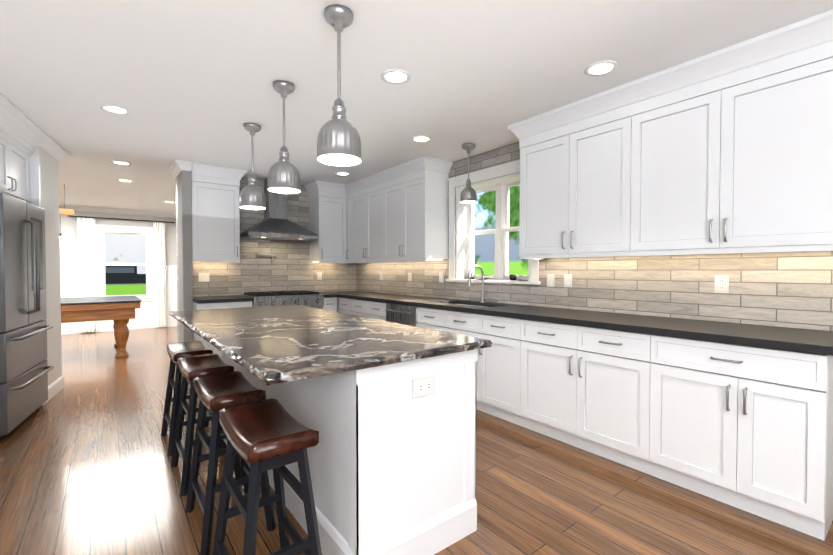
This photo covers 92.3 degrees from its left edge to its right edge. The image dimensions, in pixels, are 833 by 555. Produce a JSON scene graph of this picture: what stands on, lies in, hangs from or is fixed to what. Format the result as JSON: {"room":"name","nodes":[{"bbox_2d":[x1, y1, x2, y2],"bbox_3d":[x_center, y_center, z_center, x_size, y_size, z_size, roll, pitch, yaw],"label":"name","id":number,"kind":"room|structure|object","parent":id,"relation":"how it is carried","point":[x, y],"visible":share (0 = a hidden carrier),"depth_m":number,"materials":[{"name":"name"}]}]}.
{"room":"kitchen","nodes":[
{"label":"kitchen","id":0,"kind":"room"},
{"bbox_2d":[59,211,176,302],"bbox_3d":[-7.055,-0.143,7.657,6.350,2.500,0.150,-1,1,-38],"label":"wall","id":1,"kind":"structure","parent":0,"point":[68,250],"depth_m":8.15,"materials":[{"name":"grey paint"}]},
{"bbox_2d":[59,205,175,217],"bbox_3d":[-7.044,-1.342,7.496,6.200,0.094,0.080,-1,1,-38],"label":"crown molding","id":2,"kind":"structure","parent":1,"relation":"attached to","point":[76,208],"depth_m":8.21,"materials":[{"name":"white wood"}]},
{"bbox_2d":[60,265,176,327],"bbox_3d":[-7.058,0.370,7.548,6.200,1.220,0.035,-1,1,-38],"label":"trim","id":3,"kind":"structure","parent":1,"relation":"attached to","point":[144,312],"depth_m":8.46,"materials":[{"name":"white"}]},
{"bbox_2d":[61,320,176,334],"bbox_3d":[-7.064,1.044,7.569,6.200,0.130,0.014,-1,1,-38],"label":"baseboard","id":4,"kind":"structure","parent":1,"relation":"attached to","point":[100,328],"depth_m":8.20,"materials":[{"name":"white wood"}]},
{"bbox_2d":[68,215,174,222],"bbox_3d":[-6.017,-1.194,8.265,1.760,0.023,0.100,-1,1,-38],"label":"curtain rod","id":5,"kind":"object","parent":1,"relation":"attached to","point":[120,219],"visible":1,"depth_m":8.17,"materials":[{"name":"black paint"}]},
{"bbox_2d":[77,218,96,331],"bbox_3d":[-6.485,-0.047,7.878,0.280,2.240,0.050,-1,1,-38],"label":"curtain","id":6,"kind":"object","parent":5,"relation":"hanging from","point":[86,250],"visible":0.81,"depth_m":7.87,"materials":[{"name":"white fabric"}]},
{"bbox_2d":[153,222,165,326],"bbox_3d":[-5.527,-0.061,8.617,0.220,2.240,0.050,-1,1,-38],"label":"curtain","id":7,"kind":"object","parent":5,"relation":"hanging from","point":[159,258],"visible":1,"depth_m":8.62,"materials":[{"name":"white fabric"}]},
{"bbox_2d":[95,224,153,301],"bbox_3d":[-6.078,-0.279,8.377,1.040,1.585,0.200,-1,1,-38],"label":"room window","id":8,"kind":"structure","parent":1,"relation":"in","point":[100,248],"depth_m":8.32,"materials":[{"name":"white wood"}]},
{"bbox_2d":[177,170,192,342],"bbox_3d":[-2.782,-0.087,4.817,0.098,2.500,0.370,-1,1,-38],"label":"wall","id":9,"kind":"structure","parent":0,"point":[184,189],"depth_m":4.67,"materials":[{"name":"grey paint"}]},
{"bbox_2d":[167,159,186,177],"bbox_3d":[-2.853,-1.289,4.764,0.110,0.094,0.570,-1,1,-38],"label":"crown molding","id":10,"kind":"structure","parent":9,"relation":"attached to","point":[176,168],"depth_m":4.64,"materials":[{"name":"white wood"}]},
{"bbox_2d":[191,163,246,260],"bbox_3d":[-2.485,-0.780,4.998,0.602,1.118,0.422,-1,1,-38],"label":"upper cabinet","id":11,"kind":"object","parent":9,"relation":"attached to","point":[215,189],"depth_m":4.86,"materials":[{"name":"white wood"}]},
{"bbox_2d":[176,177,355,342],"bbox_3d":[-1.999,-0.106,5.751,2.480,2.500,0.150,-1,1,-38],"label":"wall","id":12,"kind":"structure","parent":0,"point":[291,267],"depth_m":5.62,"materials":[{"name":"tile"}]},
{"bbox_2d":[198,273,208,281],"bbox_3d":[-2.709,-0.003,5.102,0.125,0.115,0.011,-1,1,-38],"label":"electrical outlet","id":13,"kind":"object","parent":12,"relation":"attached to","point":[203,277],"visible":1,"depth_m":5.10,"materials":[{"name":"white plastic"}]},
{"bbox_2d":[256,253,275,260],"bbox_3d":[-2.066,-0.274,5.514,0.291,0.106,0.133,-1,1,-38],"label":"pot filler","id":14,"kind":"object","parent":12,"relation":"attached to","point":[273,257],"visible":0.94,"depth_m":5.49,"materials":[{"name":"grey metal"}]},
{"bbox_2d":[240,178,318,240],"bbox_3d":[-1.863,-0.935,5.428,0.920,0.824,0.498,-1,1,-38],"label":"range hood","id":15,"kind":"object","parent":12,"relation":"attached to","point":[275,224],"visible":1,"depth_m":5.39,"materials":[{"name":"silver metal"}]},
{"bbox_2d":[317,272,321,279],"bbox_3d":[-1.467,-0.022,6.062,0.075,0.115,0.011,-1,1,-38],"label":"electrical outlet","id":16,"kind":"object","parent":12,"relation":"attached to","point":[319,275],"visible":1,"depth_m":6.06,"materials":[{"name":"white plastic"}]},
{"bbox_2d":[0,326,832,554],"bbox_3d":[-2.587,1.235,2.636,7.650,0.060,13.700,-1,1,-38],"label":"floor","id":17,"kind":"structure","parent":0,"point":[86,468],"depth_m":2.24,"materials":[{"name":"brown wood"}]},
{"bbox_2d":[0,191,53,437],"bbox_3d":[-3.490,0.264,3.147,0.786,1.838,0.911,-1,1,-29],"label":"fridge","id":18,"kind":"object","parent":17,"relation":"on","point":[25,368],"visible":1,"depth_m":3.17,"materials":[{"name":"silver metal"}]},
{"bbox_2d":[20,117,43,405],"bbox_3d":[-3.713,-0.057,3.304,0.810,2.498,0.500,-1,1,-29],"label":"tall cabinet","id":19,"kind":"object","parent":17,"relation":"on","point":[22,135],"depth_m":3.60,"materials":[{"name":"white wood"}]},
{"bbox_2d":[32,144,61,385],"bbox_3d":[-5.189,-0.055,3.127,3.550,2.500,0.597,-1,1,-29],"label":"wall pier","id":20,"kind":"object","parent":17,"relation":"on","point":[49,177],"visible":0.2,"depth_m":4.01,"materials":[{"name":"white paint"}]},
{"bbox_2d":[0,101,23,199],"bbox_3d":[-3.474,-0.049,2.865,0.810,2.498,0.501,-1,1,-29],"label":"upper cabinet","id":21,"kind":"object","parent":20,"relation":"attached to","point":[11,155],"depth_m":3.22,"materials":[{"name":"white wood"}]},
{"bbox_2d":[44,376,63,403],"bbox_3d":[-5.186,1.130,3.161,3.564,0.130,0.609,-1,1,-29],"label":"baseboard","id":22,"kind":"structure","parent":20,"relation":"attached to","point":[55,387],"depth_m":4.02,"materials":[{"name":"white wood"}]},
{"bbox_2d":[39,136,69,160],"bbox_3d":[-5.173,-1.258,3.159,3.630,0.094,0.675,-1,1,-29],"label":"crown molding","id":23,"kind":"structure","parent":20,"relation":"attached to","point":[53,148],"depth_m":3.96,"materials":[{"name":"white wood"}]},
{"bbox_2d":[61,295,140,356],"bbox_3d":[-5.439,0.741,5.541,2.620,0.815,1.420,-1,1,-38],"label":"pool table","id":24,"kind":"object","parent":17,"relation":"on","point":[119,311],"visible":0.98,"depth_m":5.65,"materials":[{"name":"brown wood"}]},
{"bbox_2d":[161,341,212,455],"bbox_3d":[-1.675,0.854,2.954,0.329,0.694,0.449,-1,1,-38],"label":"stool","id":25,"kind":"object","parent":17,"relation":"on","point":[176,351],"visible":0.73,"depth_m":2.89,"materials":[{"name":"brown wood"}]},
{"bbox_2d":[171,353,241,495],"bbox_3d":[-1.308,0.863,2.479,0.329,0.694,0.449,-1,1,-38],"label":"stool","id":26,"kind":"object","parent":17,"relation":"on","point":[191,368],"visible":0.65,"depth_m":2.40,"materials":[{"name":"brown wood"}]},
{"bbox_2d":[193,301,251,358],"bbox_3d":[-2.425,0.723,4.949,0.601,0.875,0.618,-1,1,-38],"label":"base cabinet","id":27,"kind":"object","parent":17,"relation":"on","point":[218,304],"depth_m":4.65,"materials":[{"name":"white wood"}]},
{"bbox_2d":[193,295,252,304],"bbox_3d":[-2.418,0.264,4.930,0.601,0.040,0.643,-1,1,-38],"label":"countertop","id":28,"kind":"structure","parent":27,"relation":"on","point":[198,300],"depth_m":4.73,"materials":[{"name":"black stone"}]},
{"bbox_2d":[185,371,275,554],"bbox_3d":[-0.941,0.873,2.005,0.329,0.694,0.449,-1,1,-38],"label":"stool","id":29,"kind":"object","parent":17,"relation":"on","point":[216,393],"visible":0.81,"depth_m":1.92,"materials":[{"name":"brown wood"}]},
{"bbox_2d":[212,398,321,554],"bbox_3d":[-0.575,0.882,1.530,0.329,0.694,0.449,-1,1,-38],"label":"stool","id":30,"kind":"object","parent":17,"relation":"on","point":[269,434],"visible":1,"depth_m":1.45,"materials":[{"name":"brown wood"}]},
{"bbox_2d":[241,290,323,308],"bbox_3d":[-1.784,0.675,5.357,0.906,0.955,0.698,-1,1,-38],"label":"range","id":31,"kind":"object","parent":17,"relation":"on","point":[313,299],"visible":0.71,"depth_m":5.16,"materials":[{"name":"silver metal"}]},
{"bbox_2d":[323,297,338,311],"bbox_3d":[-1.379,0.707,5.757,0.216,0.875,0.618,-1,1,-38],"label":"base cabinet","id":32,"kind":"object","parent":17,"relation":"on","point":[330,303],"depth_m":5.53,"materials":[{"name":"white wood"}]},
{"bbox_2d":[319,293,338,296],"bbox_3d":[-1.371,0.249,5.739,0.216,0.040,0.643,-1,1,-38],"label":"countertop","id":33,"kind":"structure","parent":32,"relation":"on","point":[325,294],"depth_m":5.52,"materials":[{"name":"black stone"}]},
{"bbox_2d":[339,297,346,313],"bbox_3d":[-0.710,0.710,5.614,0.623,0.875,0.414,-1,1,-38],"label":"base cabinet","id":34,"kind":"object","parent":17,"relation":"on","point":[342,300],"depth_m":5.49,"materials":[{"name":"white wood"}]},
{"bbox_2d":[221,352,477,554],"bbox_3d":[-0.745,0.760,2.590,0.858,0.892,2.326,-1,1,-38],"label":"kitchen island","id":35,"kind":"object","parent":17,"relation":"on","point":[392,463],"depth_m":1.72,"materials":[{"name":"white wood"}]},
{"bbox_2d":[169,304,491,387],"bbox_3d":[-0.806,0.297,2.534,1.048,0.033,2.464,-1,1,-38],"label":"island countertop","id":36,"kind":"structure","parent":35,"relation":"on","point":[278,344],"depth_m":1.87,"materials":[{"name":"black stone"}]},
{"bbox_2d":[412,375,435,398],"bbox_3d":[0.034,0.470,1.725,0.125,0.080,0.011,-1,1,-38],"label":"outlet","id":37,"kind":"object","parent":35,"relation":"attached to","point":[423,386],"visible":1,"depth_m":1.72,"materials":[{"name":"white plastic"}]},
{"bbox_2d":[347,297,362,316],"bbox_3d":[-0.492,0.715,5.332,0.623,0.875,0.539,-1,1,-38],"label":"base cabinet","id":38,"kind":"object","parent":17,"relation":"on","point":[353,307],"depth_m":5.24,"materials":[{"name":"white wood"}]},
{"bbox_2d":[363,301,382,319],"bbox_3d":[-0.255,0.721,5.025,0.623,0.875,0.475,-1,1,-38],"label":"base cabinet","id":39,"kind":"object","parent":17,"relation":"on","point":[371,309],"depth_m":4.87,"materials":[{"name":"white wood"}]},
{"bbox_2d":[383,301,414,325],"bbox_3d":[0.069,0.729,4.606,0.623,0.875,0.705,-1,1,-38],"label":"dishwasher","id":40,"kind":"object","parent":17,"relation":"on","point":[402,314],"depth_m":4.41,"materials":[{"name":"black metal"}]},
{"bbox_2d":[415,305,438,330],"bbox_3d":[0.397,0.737,4.182,0.623,0.875,0.490,-1,1,-38],"label":"base cabinet","id":41,"kind":"object","parent":17,"relation":"on","point":[424,318],"depth_m":4.05,"materials":[{"name":"white wood"}]},
{"bbox_2d":[439,309,470,335],"bbox_3d":[0.649,0.744,3.856,0.623,0.875,0.569,-1,1,-38],"label":"base cabinet","id":42,"kind":"object","parent":17,"relation":"on","point":[457,323],"depth_m":3.73,"materials":[{"name":"white wood"}]},
{"bbox_2d":[471,313,510,421],"bbox_3d":[0.922,0.751,3.502,0.623,0.875,0.564,-1,1,-38],"label":"base cabinet","id":43,"kind":"object","parent":17,"relation":"on","point":[493,365],"depth_m":3.37,"materials":[{"name":"white wood"}]},
{"bbox_2d":[511,317,566,441],"bbox_3d":[1.203,0.758,3.138,0.623,0.875,0.594,-1,1,-38],"label":"base cabinet","id":44,"kind":"object","parent":17,"relation":"on","point":[538,348],"depth_m":3.01,"materials":[{"name":"white wood"}]},
{"bbox_2d":[563,325,634,468],"bbox_3d":[1.492,0.765,2.764,0.623,0.875,0.589,-1,1,-38],"label":"base cabinet","id":45,"kind":"object","parent":17,"relation":"on","point":[600,362],"depth_m":2.64,"materials":[{"name":"white wood"}]},
{"bbox_2d":[635,333,832,539],"bbox_3d":[1.844,0.774,2.309,0.623,0.875,0.799,-1,1,-38],"label":"base cabinet","id":46,"kind":"object","parent":17,"relation":"on","point":[745,428],"depth_m":2.05,"materials":[{"name":"white wood"}]},
{"bbox_2d":[339,291,832,356],"bbox_3d":[0.436,0.280,4.106,0.643,0.040,5.438,-1,1,-38],"label":"countertop","id":47,"kind":"structure","parent":46,"relation":"on","point":[727,333],"depth_m":2.53,"materials":[{"name":"black stone"}]},
{"bbox_2d":[447,301,466,304],"bbox_3d":[0.551,0.386,4.046,0.380,0.193,0.780,-1,1,-38],"label":"sink","id":48,"kind":"object","parent":47,"relation":"in","point":[448,302],"depth_m":4.39,"materials":[{"name":"silver metal"}]},
{"bbox_2d":[467,265,488,304],"bbox_3d":[0.630,0.066,4.062,0.245,0.391,0.117,-1,1,-38],"label":"faucet","id":49,"kind":"object","parent":47,"relation":"on","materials":[{"name":"silver metal"}]},
{"bbox_2d":[0,0,832,212],"bbox_3d":[-2.587,-1.325,2.587,7.650,0.060,13.700,-1,1,-38],"label":"ceiling","id":50,"kind":"structure","parent":0,"point":[189,80],"depth_m":2.49,"materials":[{"name":"white paint"}]},
{"bbox_2d":[59,184,73,242],"bbox_3d":[-5.676,-0.917,5.326,1.700,0.856,0.080,-1,1,-38],"label":"pendant light","id":51,"kind":"object","parent":50,"relation":"hanging from","point":[64,211],"visible":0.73,"depth_m":5.76,"materials":[{"name":"brown wood"}]},
{"bbox_2d":[100,104,129,114],"bbox_3d":[-2.323,-1.300,3.088,0.180,0.007,0.198,-1,1,-38],"label":"recessed light","id":52,"kind":"object","parent":50,"relation":"in","point":[110,108],"depth_m":3.10,"materials":[{"name":"white plastic"}]},
{"bbox_2d":[111,161,130,164],"bbox_3d":[-3.418,-1.330,4.633,0.178,0.007,0.197,-1,1,-38],"label":"recessed light","id":53,"kind":"object","parent":50,"relation":"in","point":[115,162],"depth_m":4.64,"materials":[{"name":"white plastic"}]},
{"bbox_2d":[117,179,133,181],"bbox_3d":[-4.029,-1.347,5.544,0.180,0.007,0.196,-1,1,-38],"label":"recessed light","id":54,"kind":"object","parent":50,"relation":"in","point":[124,180],"depth_m":5.57,"materials":[{"name":"white"}]},
{"bbox_2d":[239,123,265,209],"bbox_3d":[-1.417,-0.955,3.460,0.214,0.708,0.214,-1,1,-38],"label":"pendant light","id":55,"kind":"object","parent":50,"relation":"hanging from","point":[252,196],"visible":1,"depth_m":3.41,"materials":[{"name":"grey metal"}]},
{"bbox_2d":[267,80,300,193],"bbox_3d":[-0.894,-0.941,2.701,0.214,0.708,0.214,-1,1,-38],"label":"pendant light","id":56,"kind":"object","parent":50,"relation":"hanging from","point":[283,175],"visible":1,"depth_m":2.65,"materials":[{"name":"grey metal"}]},
{"bbox_2d":[317,4,361,165],"bbox_3d":[-0.377,-0.926,1.951,0.214,0.708,0.214,-1,1,-38],"label":"pendant light","id":57,"kind":"object","parent":50,"relation":"hanging from","point":[339,142],"visible":1,"depth_m":1.91,"materials":[{"name":"grey metal"}]},
{"bbox_2d":[335,172,349,175],"bbox_3d":[-0.952,-1.340,5.154,0.182,0.007,0.193,-1,1,-38],"label":"recessed light","id":58,"kind":"object","parent":50,"relation":"in","point":[337,173],"depth_m":5.16,"materials":[{"name":"white"}]},
{"bbox_2d":[381,69,410,83],"bbox_3d":[-0.131,-1.290,2.567,0.190,0.007,0.194,-1,1,-38],"label":"recessed light","id":59,"kind":"object","parent":50,"relation":"in","point":[399,76],"depth_m":2.57,"materials":[{"name":"white plastic"}]},
{"bbox_2d":[411,135,430,141],"bbox_3d":[0.046,-1.313,3.787,0.191,0.007,0.194,-1,1,-38],"label":"recessed light","id":60,"kind":"object","parent":50,"relation":"in","point":[421,138],"depth_m":3.79,"materials":[{"name":"white plastic"}]},
{"bbox_2d":[460,143,476,203],"bbox_3d":[0.520,-1.036,3.994,0.165,0.568,0.165,-1,1,-38],"label":"light","id":61,"kind":"object","parent":50,"relation":"hanging from","point":[468,195],"visible":1,"depth_m":3.95,"materials":[{"name":"grey metal"}]},
{"bbox_2d":[584,60,617,75],"bbox_3d":[1.134,-1.288,2.461,0.194,0.007,0.187,-1,1,-38],"label":"recessed light","id":62,"kind":"object","parent":50,"relation":"in","point":[600,68],"depth_m":2.47,"materials":[{"name":"white plastic"}]},
{"bbox_2d":[356,142,832,330],"bbox_3d":[1.753,-0.055,3.153,0.280,2.500,8.850,-1,1,-38],"label":"wall","id":63,"kind":"structure","parent":0,"point":[788,289],"depth_m":2.92,"materials":[{"name":"tile"}]},
{"bbox_2d":[304,156,452,260],"bbox_3d":[-0.618,-0.785,5.271,0.862,1.118,2.272,-1,1,-38],"label":"upper cabinet","id":64,"kind":"object","parent":63,"relation":"attached to","point":[399,212],"depth_m":5.12,"materials":[{"name":"white wood"}]},
{"bbox_2d":[408,273,411,280],"bbox_3d":[-0.089,-0.007,5.301,0.011,0.115,0.075,-1,1,-38],"label":"electrical outlet","id":65,"kind":"object","parent":63,"relation":"attached to","point":[409,276],"visible":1,"depth_m":5.29,"materials":[{"name":"white plastic"}]},
{"bbox_2d":[439,273,443,282],"bbox_3d":[0.296,0.003,4.802,0.011,0.115,0.075,-1,1,-38],"label":"electrical outlet","id":66,"kind":"object","parent":63,"relation":"attached to","point":[441,277],"visible":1,"depth_m":4.79,"materials":[{"name":"white plastic"}]},
{"bbox_2d":[446,160,540,284],"bbox_3d":[0.856,-0.544,4.264,0.330,1.195,1.260,-1,1,-38],"label":"kitchen window","id":67,"kind":"structure","parent":63,"relation":"in","point":[465,231],"depth_m":4.32,"materials":[{"name":"white wood"}]},
{"bbox_2d":[547,274,554,286],"bbox_3d":[1.213,0.026,3.615,0.011,0.115,0.075,-1,1,-38],"label":"electrical outlet","id":68,"kind":"object","parent":63,"relation":"attached to","point":[550,280],"visible":1,"depth_m":3.61,"materials":[{"name":"white plastic"}]},
{"bbox_2d":[564,274,571,287],"bbox_3d":[1.317,0.028,3.481,0.011,0.115,0.075,-1,1,-38],"label":"electrical outlet","id":69,"kind":"object","parent":63,"relation":"attached to","point":[567,280],"visible":1,"depth_m":3.48,"materials":[{"name":"white plastic"}]},
{"bbox_2d":[508,9,832,256],"bbox_3d":[1.864,-0.730,2.419,0.422,1.118,2.974,-1,1,-38],"label":"upper cabinet","id":70,"kind":"object","parent":63,"relation":"attached to","point":[725,151],"depth_m":2.42,"materials":[{"name":"white wood"}]},
{"bbox_2d":[715,276,728,292],"bbox_3d":[1.990,0.045,2.611,0.011,0.115,0.075,-1,1,-38],"label":"electrical outlet","id":71,"kind":"object","parent":63,"relation":"attached to","point":[721,284],"visible":1,"depth_m":2.61,"materials":[{"name":"white plastic"}]},
{"label":"outside","id":72,"kind":"structure","parent":0,"visible":0},
{"bbox_2d":[101,234,145,295],"bbox_3d":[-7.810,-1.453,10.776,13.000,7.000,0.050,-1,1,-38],"label":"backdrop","id":73,"kind":"structure","parent":72,"point":[124,280],"depth_m":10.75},
{"bbox_2d":[474,185,527,275],"bbox_3d":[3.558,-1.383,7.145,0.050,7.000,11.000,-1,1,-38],"label":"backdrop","id":74,"kind":"structure","parent":72,"point":[484,219],"depth_m":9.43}
]}

